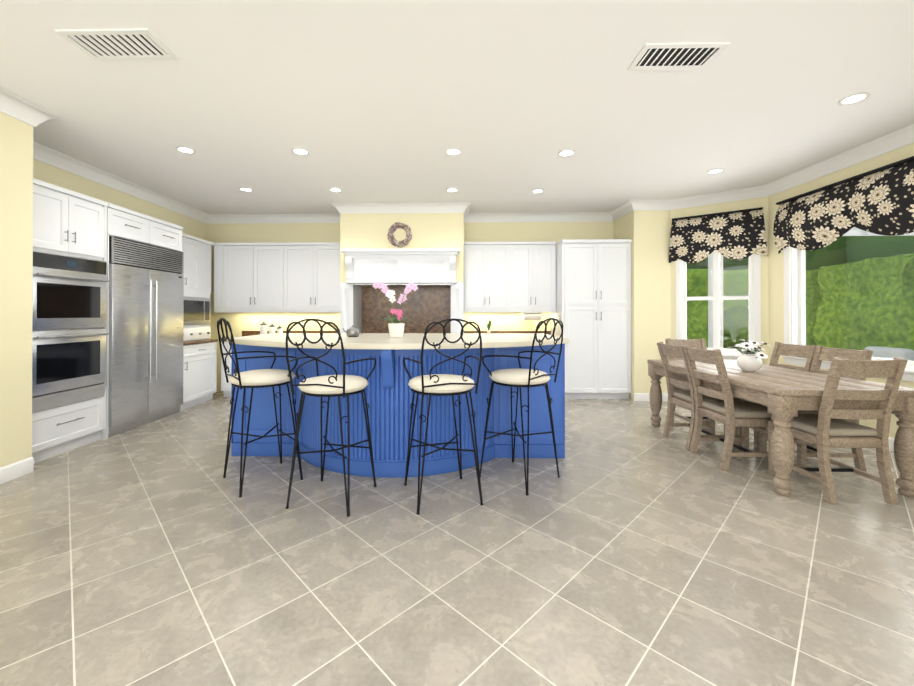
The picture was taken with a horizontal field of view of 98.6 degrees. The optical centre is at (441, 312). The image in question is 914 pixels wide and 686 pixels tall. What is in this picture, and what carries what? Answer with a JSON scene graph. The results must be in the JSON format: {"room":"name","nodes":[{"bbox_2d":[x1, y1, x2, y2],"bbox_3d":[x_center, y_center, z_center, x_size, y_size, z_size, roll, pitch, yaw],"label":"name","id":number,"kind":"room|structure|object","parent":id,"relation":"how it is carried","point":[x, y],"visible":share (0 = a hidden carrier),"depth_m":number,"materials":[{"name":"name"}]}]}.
{"room":"dining room and kitchen","nodes":[
{"label":"dining room and kitchen","id":0,"kind":"room"},
{"bbox_2d":[0,390,913,685],"bbox_3d":[0.065,1.351,2.028,8.730,0.080,9.600,0,0,1],"label":"floor","id":1,"kind":"structure","parent":0,"point":[630,546],"depth_m":2.01,"materials":[{"name":"tile"}]},
{"bbox_2d":[32,178,108,462],"bbox_3d":[-3.764,0.083,3.693,0.684,2.470,0.828,0,0,1],"label":"tall cabinet","id":2,"kind":"object","parent":1,"relation":"on","point":[69,325],"visible":0.69,"depth_m":3.67,"materials":[{"name":"white wood"}]},
{"bbox_2d":[101,235,183,438],"bbox_3d":[-3.735,0.255,4.691,0.705,2.135,1.150,0,0,1],"label":"fridge","id":3,"kind":"object","parent":1,"relation":"on","point":[145,335],"visible":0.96,"depth_m":4.54,"materials":[{"name":"silver metal"}]},
{"bbox_2d":[181,233,217,409],"bbox_3d":[-3.748,0.092,5.827,0.634,2.470,1.110,0,0,1],"label":"tall cabinet","id":4,"kind":"object","parent":1,"relation":"on","point":[199,365],"visible":0.5,"depth_m":5.77,"materials":[{"name":"white wood"}]},
{"bbox_2d":[221,343,231,396],"bbox_3d":[-2.965,0.889,6.412,0.924,0.880,0.627,0,0,1],"label":"base cabinet","id":5,"kind":"object","parent":1,"relation":"on","point":[225,387],"depth_m":6.11,"materials":[{"name":"white wood"}]},
{"bbox_2d":[260,322,266,334],"bbox_3d":[-2.936,0.278,6.471,0.110,0.261,0.107,0,0,1],"label":"jar","id":6,"kind":"object","parent":5,"relation":"on","point":[263,327],"depth_m":6.43,"materials":[{"name":"white ceramic"}]},
{"bbox_2d":[269,324,274,333],"bbox_3d":[-2.796,0.293,6.468,0.100,0.231,0.097,0,0,1],"label":"jar","id":7,"kind":"object","parent":5,"relation":"on","point":[271,327],"depth_m":6.43,"materials":[{"name":"white ceramic"}]},
{"bbox_2d":[277,325,282,332],"bbox_3d":[-2.666,0.308,6.465,0.090,0.201,0.088,0,0,1],"label":"jar","id":8,"kind":"object","parent":5,"relation":"on","point":[279,329],"depth_m":6.43,"materials":[{"name":"white ceramic"}]},
{"bbox_2d":[217,318,302,497],"bbox_3d":[-1.426,0.678,3.115,0.664,1.276,0.661,0,0,1],"label":"bar stool","id":9,"kind":"object","parent":1,"relation":"on","point":[263,378],"visible":0.94,"depth_m":3.01,"materials":[{"name":"black metal"}]},
{"bbox_2d":[285,318,376,516],"bbox_3d":[-0.767,0.676,2.785,0.557,1.276,0.594,0,0,1],"label":"bar stool","id":10,"kind":"object","parent":1,"relation":"on","point":[336,385],"visible":1,"depth_m":2.63,"materials":[{"name":"black metal"}]},
{"bbox_2d":[231,344,564,477],"bbox_3d":[-0.408,0.799,3.725,3.048,1.038,1.509,0,0,1],"label":"kitchen island","id":11,"kind":"object","parent":1,"relation":"on","point":[389,394],"visible":0.71,"depth_m":3.36,"materials":[{"name":"blue wood"}]},
{"bbox_2d":[226,333,568,348],"bbox_3d":[-0.408,0.255,3.712,3.120,0.043,1.620,0,0,1],"label":"countertop","id":12,"kind":"structure","parent":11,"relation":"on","point":[405,341],"depth_m":3.26,"materials":[{"name":"beige stone"}]},
{"bbox_2d":[342,325,363,336],"bbox_3d":[-0.854,0.177,3.791,0.212,0.112,0.130,0,0,1],"label":"kettle","id":13,"kind":"object","parent":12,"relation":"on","point":[352,331],"visible":1,"depth_m":3.75,"materials":[{"name":"silver metal"}]},
{"bbox_2d":[372,281,417,337],"bbox_3d":[-0.437,-0.033,3.703,0.443,0.530,0.336,0,0,1],"label":"orchid pot","id":14,"kind":"object","parent":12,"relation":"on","point":[396,330],"visible":1,"depth_m":3.66,"materials":[{"name":"white ceramic"}]},
{"bbox_2d":[340,282,463,332],"bbox_3d":[-0.613,0.430,6.363,1.910,1.798,0.639,0,0,1],"label":"range alcove","id":15,"kind":"object","parent":1,"relation":"on","point":[367,308],"visible":0.44,"depth_m":6.65,"materials":[{"name":"white"}]},
{"bbox_2d":[403,318,482,514],"bbox_3d":[-0.003,0.677,2.823,0.580,1.276,0.616,0,0,1],"label":"bar stool","id":16,"kind":"object","parent":1,"relation":"on","point":[430,384],"visible":1,"depth_m":2.67,"materials":[{"name":"black metal"}]},
{"bbox_2d":[464,331,550,334],"bbox_3d":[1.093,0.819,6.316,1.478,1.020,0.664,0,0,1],"label":"countertop","id":17,"kind":"structure","parent":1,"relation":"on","point":[548,332],"depth_m":6.63,"materials":[{"name":"beige stone"}]},
{"bbox_2d":[486,319,491,332],"bbox_3d":[0.771,0.243,6.387,0.096,0.330,0.114,0,0,1],"label":"sprig","id":18,"kind":"object","parent":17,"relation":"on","point":[488,326],"visible":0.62,"depth_m":6.38,"materials":[{"name":"green plant"}]},
{"bbox_2d":[480,318,562,495],"bbox_3d":[0.626,0.678,3.145,0.663,1.276,0.663,0,0,1],"label":"bar stool","id":19,"kind":"object","parent":1,"relation":"on","point":[518,378],"visible":1,"depth_m":3.02,"materials":[{"name":"black metal"}]},
{"bbox_2d":[551,239,631,398],"bbox_3d":[2.364,0.109,6.285,1.046,2.440,0.684,0,0,1],"label":"pantry cabinet","id":20,"kind":"object","parent":1,"relation":"on","point":[592,313],"visible":0.98,"depth_m":5.99,"materials":[{"name":"white wood"}]},
{"bbox_2d":[657,342,741,450],"bbox_3d":[2.577,0.816,3.963,0.610,1.015,0.452,0,0,1],"label":"dining chair","id":21,"kind":"object","parent":1,"relation":"on","point":[684,399],"visible":0.65,"depth_m":3.96,"materials":[{"name":"brown wood"}]},
{"bbox_2d":[665,338,736,434],"bbox_3d":[2.947,0.819,4.505,0.452,1.015,0.610,0,0,1],"label":"dining chair","id":22,"kind":"object","parent":1,"relation":"on","point":[698,344],"visible":0.15,"depth_m":4.73,"materials":[{"name":"brown wood"}]},
{"bbox_2d":[683,345,772,470],"bbox_3d":[2.568,0.815,3.493,0.610,1.015,0.452,0,0,1],"label":"dining chair","id":23,"kind":"object","parent":1,"relation":"on","point":[731,414],"visible":0.9,"depth_m":3.40,"materials":[{"name":"brown wood"}]},
{"bbox_2d":[724,342,815,451],"bbox_3d":[3.297,0.816,3.949,0.610,1.015,0.452,0,0,1],"label":"dining chair","id":24,"kind":"object","parent":1,"relation":"on","point":[799,351],"visible":0.25,"depth_m":3.93,"materials":[{"name":"brown wood"}]},
{"bbox_2d":[647,360,913,496],"bbox_3d":[2.932,0.936,3.715,1.021,0.765,1.880,0,0,1],"label":"dining table","id":25,"kind":"object","parent":1,"relation":"on","point":[784,395],"visible":0.85,"depth_m":2.85,"materials":[{"name":"brown wood"}]},
{"bbox_2d":[727,339,769,371],"bbox_3d":[2.915,0.405,3.724,0.316,0.294,0.418,0,0,1],"label":"vase","id":26,"kind":"object","parent":25,"relation":"on","point":[749,360],"visible":1,"depth_m":3.66,"materials":[{"name":"white ceramic"}]},
{"bbox_2d":[759,345,872,471],"bbox_3d":[3.288,0.814,3.479,0.610,1.015,0.452,0,0,1],"label":"dining chair","id":27,"kind":"object","parent":1,"relation":"on","point":[822,353],"visible":0.35,"depth_m":3.34,"materials":[{"name":"brown wood"}]},
{"bbox_2d":[768,357,907,503],"bbox_3d":[2.897,0.812,2.917,0.452,1.015,0.610,0,0,1],"label":"dining chair","id":28,"kind":"object","parent":1,"relation":"on","point":[825,429],"visible":0.98,"depth_m":2.74,"materials":[{"name":"brown wood"}]},
{"bbox_2d":[0,112,913,466],"bbox_3d":[0.065,-0.189,2.034,8.730,3.000,9.600,0,0,1],"label":"wall","id":29,"kind":"structure","parent":0,"point":[646,232],"depth_m":5.88,"materials":[{"name":"beige paint"}]},
{"bbox_2d":[107,203,182,251],"bbox_3d":[-3.770,-0.984,4.696,0.634,0.328,1.150,0,0,1],"label":"upper cabinet","id":30,"kind":"object","parent":29,"relation":"attached to","point":[124,223],"visible":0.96,"depth_m":4.58,"materials":[{"name":"white wood"}]},
{"bbox_2d":[214,243,221,309],"bbox_3d":[-3.642,-0.588,6.581,0.155,1.106,0.327,0,0,1],"label":"upper cabinet","id":31,"kind":"object","parent":29,"relation":"attached to","point":[217,246],"depth_m":6.42,"materials":[{"name":"white wood"}]},
{"bbox_2d":[222,242,285,309],"bbox_3d":[-3.070,-0.588,6.570,0.990,1.106,0.327,0,0,1],"label":"upper cabinet","id":32,"kind":"object","parent":29,"relation":"attached to","point":[280,277],"depth_m":6.41,"materials":[{"name":"white wood"}]},
{"bbox_2d":[242,331,336,334],"bbox_3d":[-2.497,0.360,6.709,1.848,0.099,0.020,0,0,1],"label":"countertop","id":33,"kind":"structure","parent":29,"relation":"attached to","point":[243,332],"depth_m":6.70,"materials":[{"name":"beige stone"}]},
{"bbox_2d":[286,242,339,309],"bbox_3d":[-2.079,-0.588,6.551,0.991,1.106,0.327,0,0,1],"label":"upper cabinet","id":34,"kind":"object","parent":29,"relation":"attached to","point":[312,268],"depth_m":6.40,"materials":[{"name":"white wood"}]},
{"bbox_2d":[253,318,537,324],"bbox_3d":[-0.802,0.153,6.685,4.870,0.115,0.006,0,0,1],"label":"outlet plates","id":35,"kind":"object","parent":29,"relation":"attached to","point":[503,321],"visible":0.79,"depth_m":6.65,"materials":[{"name":"white plastic"}]},
{"bbox_2d":[387,222,411,247],"bbox_3d":[-0.649,-1.201,6.029,0.379,0.395,0.048,0,0,1],"label":"wreath","id":36,"kind":"object","parent":29,"relation":"attached to","point":[393,241],"visible":1,"depth_m":6.02,"materials":[{"name":"beige plant"}]},
{"bbox_2d":[341,248,459,283],"bbox_3d":[-0.621,-0.703,5.961,1.780,0.510,0.190,0,0,1],"label":"mantel","id":37,"kind":"object","parent":29,"relation":"attached to","point":[408,266],"visible":1,"depth_m":5.98,"materials":[{"name":"white wood"}]},
{"bbox_2d":[0,393,893,483],"bbox_3d":[0.418,1.249,1.657,7.690,0.122,8.550,0,0,1],"label":"baseboard","id":38,"kind":"structure","parent":29,"relation":"attached to","point":[12,471],"depth_m":3.18,"materials":[{"name":"white wood"}]},
{"bbox_2d":[0,88,913,222],"bbox_3d":[0.065,-1.619,2.040,8.410,0.131,9.280,0,0,1],"label":"crown molding","id":39,"kind":"structure","parent":29,"relation":"attached to","point":[19,108],"depth_m":5.48,"materials":[{"name":"white"}]},
{"bbox_2d":[464,242,511,311],"bbox_3d":[0.733,-0.588,6.497,0.735,1.106,0.327,0,0,1],"label":"upper cabinet","id":40,"kind":"object","parent":29,"relation":"attached to","point":[509,276],"depth_m":6.34,"materials":[{"name":"white wood"}]},
{"bbox_2d":[512,241,555,311],"bbox_3d":[1.467,-0.588,6.483,0.735,1.106,0.327,0,0,1],"label":"upper cabinet","id":41,"kind":"object","parent":29,"relation":"attached to","point":[533,263],"depth_m":6.33,"materials":[{"name":"white wood"}]},
{"bbox_2d":[522,312,541,319],"bbox_3d":[1.485,0.059,6.467,0.320,0.126,0.110,0,0,1],"label":"paper towel","id":42,"kind":"object","parent":41,"relation":"attached to","point":[531,315],"visible":1,"depth_m":6.42,"materials":[{"name":"white paper"}]},
{"bbox_2d":[669,207,767,262],"bbox_3d":[3.821,-1.051,5.495,1.142,0.672,0.141,0,0,37],"label":"valance","id":43,"kind":"object","parent":29,"relation":"attached to","point":[737,235],"visible":0.98,"depth_m":5.45,"materials":[{"name":"black fabric"}]},
{"bbox_2d":[676,250,762,359],"bbox_3d":[3.905,-0.184,5.590,1.020,1.740,0.210,0,0,37],"label":"angled window","id":44,"kind":"structure","parent":29,"relation":"in","point":[753,297],"depth_m":5.58,"materials":[{"name":"white wood"}]},
{"bbox_2d":[773,156,913,253],"bbox_3d":[4.217,-1.058,3.639,0.161,0.672,2.760,0,0,1],"label":"valance","id":45,"kind":"object","parent":29,"relation":"attached to","point":[880,201],"visible":1,"depth_m":4.05,"materials":[{"name":"black fabric"}]},
{"bbox_2d":[780,230,913,381],"bbox_3d":[4.357,-0.230,3.663,0.210,1.715,2.610,0,0,1],"label":"window","id":46,"kind":"structure","parent":29,"relation":"in","point":[795,286],"depth_m":4.84,"materials":[{"name":"white wood"}]},
{"bbox_2d":[0,0,913,213],"bbox_3d":[0.065,-1.728,2.041,8.730,0.080,9.600,0,0,1],"label":"ceiling","id":47,"kind":"structure","parent":0,"point":[376,101],"depth_m":3.06,"materials":[{"name":"white paint"}]},
{"bbox_2d":[55,28,178,60],"bbox_3d":[-2.022,-1.681,2.470,0.560,0.012,0.270,0,0,1],"label":"ceiling vent","id":48,"kind":"object","parent":47,"relation":"in","point":[120,44],"visible":1,"depth_m":2.46,"materials":[{"name":"white metal"}]},
{"bbox_2d":[175,146,195,153],"bbox_3d":[-2.642,-1.675,4.052,0.180,0.010,0.180,0,0,1],"label":"recessed light","id":49,"kind":"object","parent":47,"relation":"in","point":[186,150],"visible":1,"depth_m":4.05,"materials":[{"name":"white"}]},
{"bbox_2d":[239,187,252,191],"bbox_3d":[-2.658,-1.670,5.333,0.180,0.010,0.180,0,0,1],"label":"recessed light","id":50,"kind":"object","parent":47,"relation":"in","point":[245,189],"visible":1,"depth_m":5.33,"materials":[{"name":"white"}]},
{"bbox_2d":[291,148,309,155],"bbox_3d":[-1.472,-1.675,4.090,0.180,0.010,0.180,0,0,1],"label":"recessed light","id":51,"kind":"object","parent":47,"relation":"in","point":[300,151],"visible":0.98,"depth_m":4.08,"materials":[{"name":"white"}]},
{"bbox_2d":[329,188,341,191],"bbox_3d":[-1.447,-1.670,5.350,0.180,0.010,0.180,0,0,1],"label":"recessed light","id":52,"kind":"object","parent":47,"relation":"in","point":[335,189],"visible":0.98,"depth_m":5.34,"materials":[{"name":"white"}]},
{"bbox_2d":[446,188,458,192],"bbox_3d":[0.143,-1.670,5.359,0.180,0.010,0.180,0,0,1],"label":"recessed light","id":53,"kind":"object","parent":47,"relation":"in","point":[451,190],"visible":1,"depth_m":5.36,"materials":[{"name":"white"}]},
{"bbox_2d":[445,148,461,155],"bbox_3d":[0.119,-1.675,4.100,0.180,0.010,0.180,0,0,1],"label":"recessed light","id":54,"kind":"object","parent":47,"relation":"in","point":[453,152],"visible":0.98,"depth_m":4.10,"materials":[{"name":"white"}]},
{"bbox_2d":[531,189,544,193],"bbox_3d":[1.324,-1.670,5.407,0.180,0.010,0.180,0,0,1],"label":"recessed light","id":55,"kind":"object","parent":47,"relation":"in","point":[536,191],"visible":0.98,"depth_m":5.41,"materials":[{"name":"white"}]},
{"bbox_2d":[558,149,574,156],"bbox_3d":[1.310,-1.675,4.127,0.180,0.010,0.180,0,0,1],"label":"recessed light","id":56,"kind":"object","parent":47,"relation":"in","point":[566,152],"visible":1,"depth_m":4.12,"materials":[{"name":"white"}]},
{"bbox_2d":[627,42,729,70],"bbox_3d":[1.540,-1.680,2.582,0.520,0.012,0.260,0,0,1],"label":"ceiling vent","id":57,"kind":"object","parent":47,"relation":"in","point":[680,56],"visible":1,"depth_m":2.57,"materials":[{"name":"white metal"}]},
{"bbox_2d":[706,168,724,173],"bbox_3d":[3.240,-1.673,4.650,0.180,0.010,0.180,0,0,1],"label":"recessed light","id":58,"kind":"object","parent":47,"relation":"in","point":[716,171],"visible":0.98,"depth_m":4.65,"materials":[{"name":"white"}]},
{"bbox_2d":[838,92,870,104],"bbox_3d":[3.240,-1.679,3.090,0.180,0.010,0.180,0,0,1],"label":"recessed light","id":59,"kind":"object","parent":47,"relation":"in","point":[853,98],"visible":1,"depth_m":3.08,"materials":[{"name":"white"}]},
{"label":"outside","id":60,"kind":"structure","parent":0,"visible":0},
{"bbox_3d":[6.034,1.448,5.874,40.000,0.078,40.000,0,0,1],"label":"ground","id":61,"kind":"structure","parent":60,"visible":0},
{"bbox_2d":[708,252,722,348],"bbox_3d":[4.855,-0.079,6.963,0.220,2.980,0.220,0,0,1],"label":"window frame","id":62,"kind":"structure","parent":61,"relation":"on","point":[710,293],"depth_m":6.93,"materials":[{"name":"white wood"}]},
{"bbox_2d":[707,305,748,348],"bbox_3d":[5.670,0.633,7.474,1.112,1.560,1.026,0,0,1],"label":"bush","id":63,"kind":"object","parent":61,"relation":"on","point":[742,318],"depth_m":7.16,"materials":[{"name":"green plant"}]},
{"bbox_2d":[686,236,913,350],"bbox_3d":[10.407,-1.921,6.153,11.806,6.659,22.706,0,0,1],"label":"hedge","id":64,"kind":"object","parent":61,"relation":"on","point":[850,255],"depth_m":10.29,"materials":[{"name":"green plant"}]},
{"bbox_2d":[843,227,913,235],"bbox_3d":[6.228,0.006,3.176,3.510,2.780,6.000,0,0,1],"label":"pergola","id":65,"kind":"object","parent":61,"relation":"on","point":[860,233],"depth_m":5.97,"materials":[{"name":"white wood"}]},
{"bbox_2d":[865,346,913,360],"bbox_3d":[6.246,0.929,3.872,1.900,0.940,3.600,0,0,1],"label":"sofa","id":66,"kind":"object","parent":61,"relation":"on","point":[909,356],"depth_m":5.11,"materials":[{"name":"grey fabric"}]}
]}

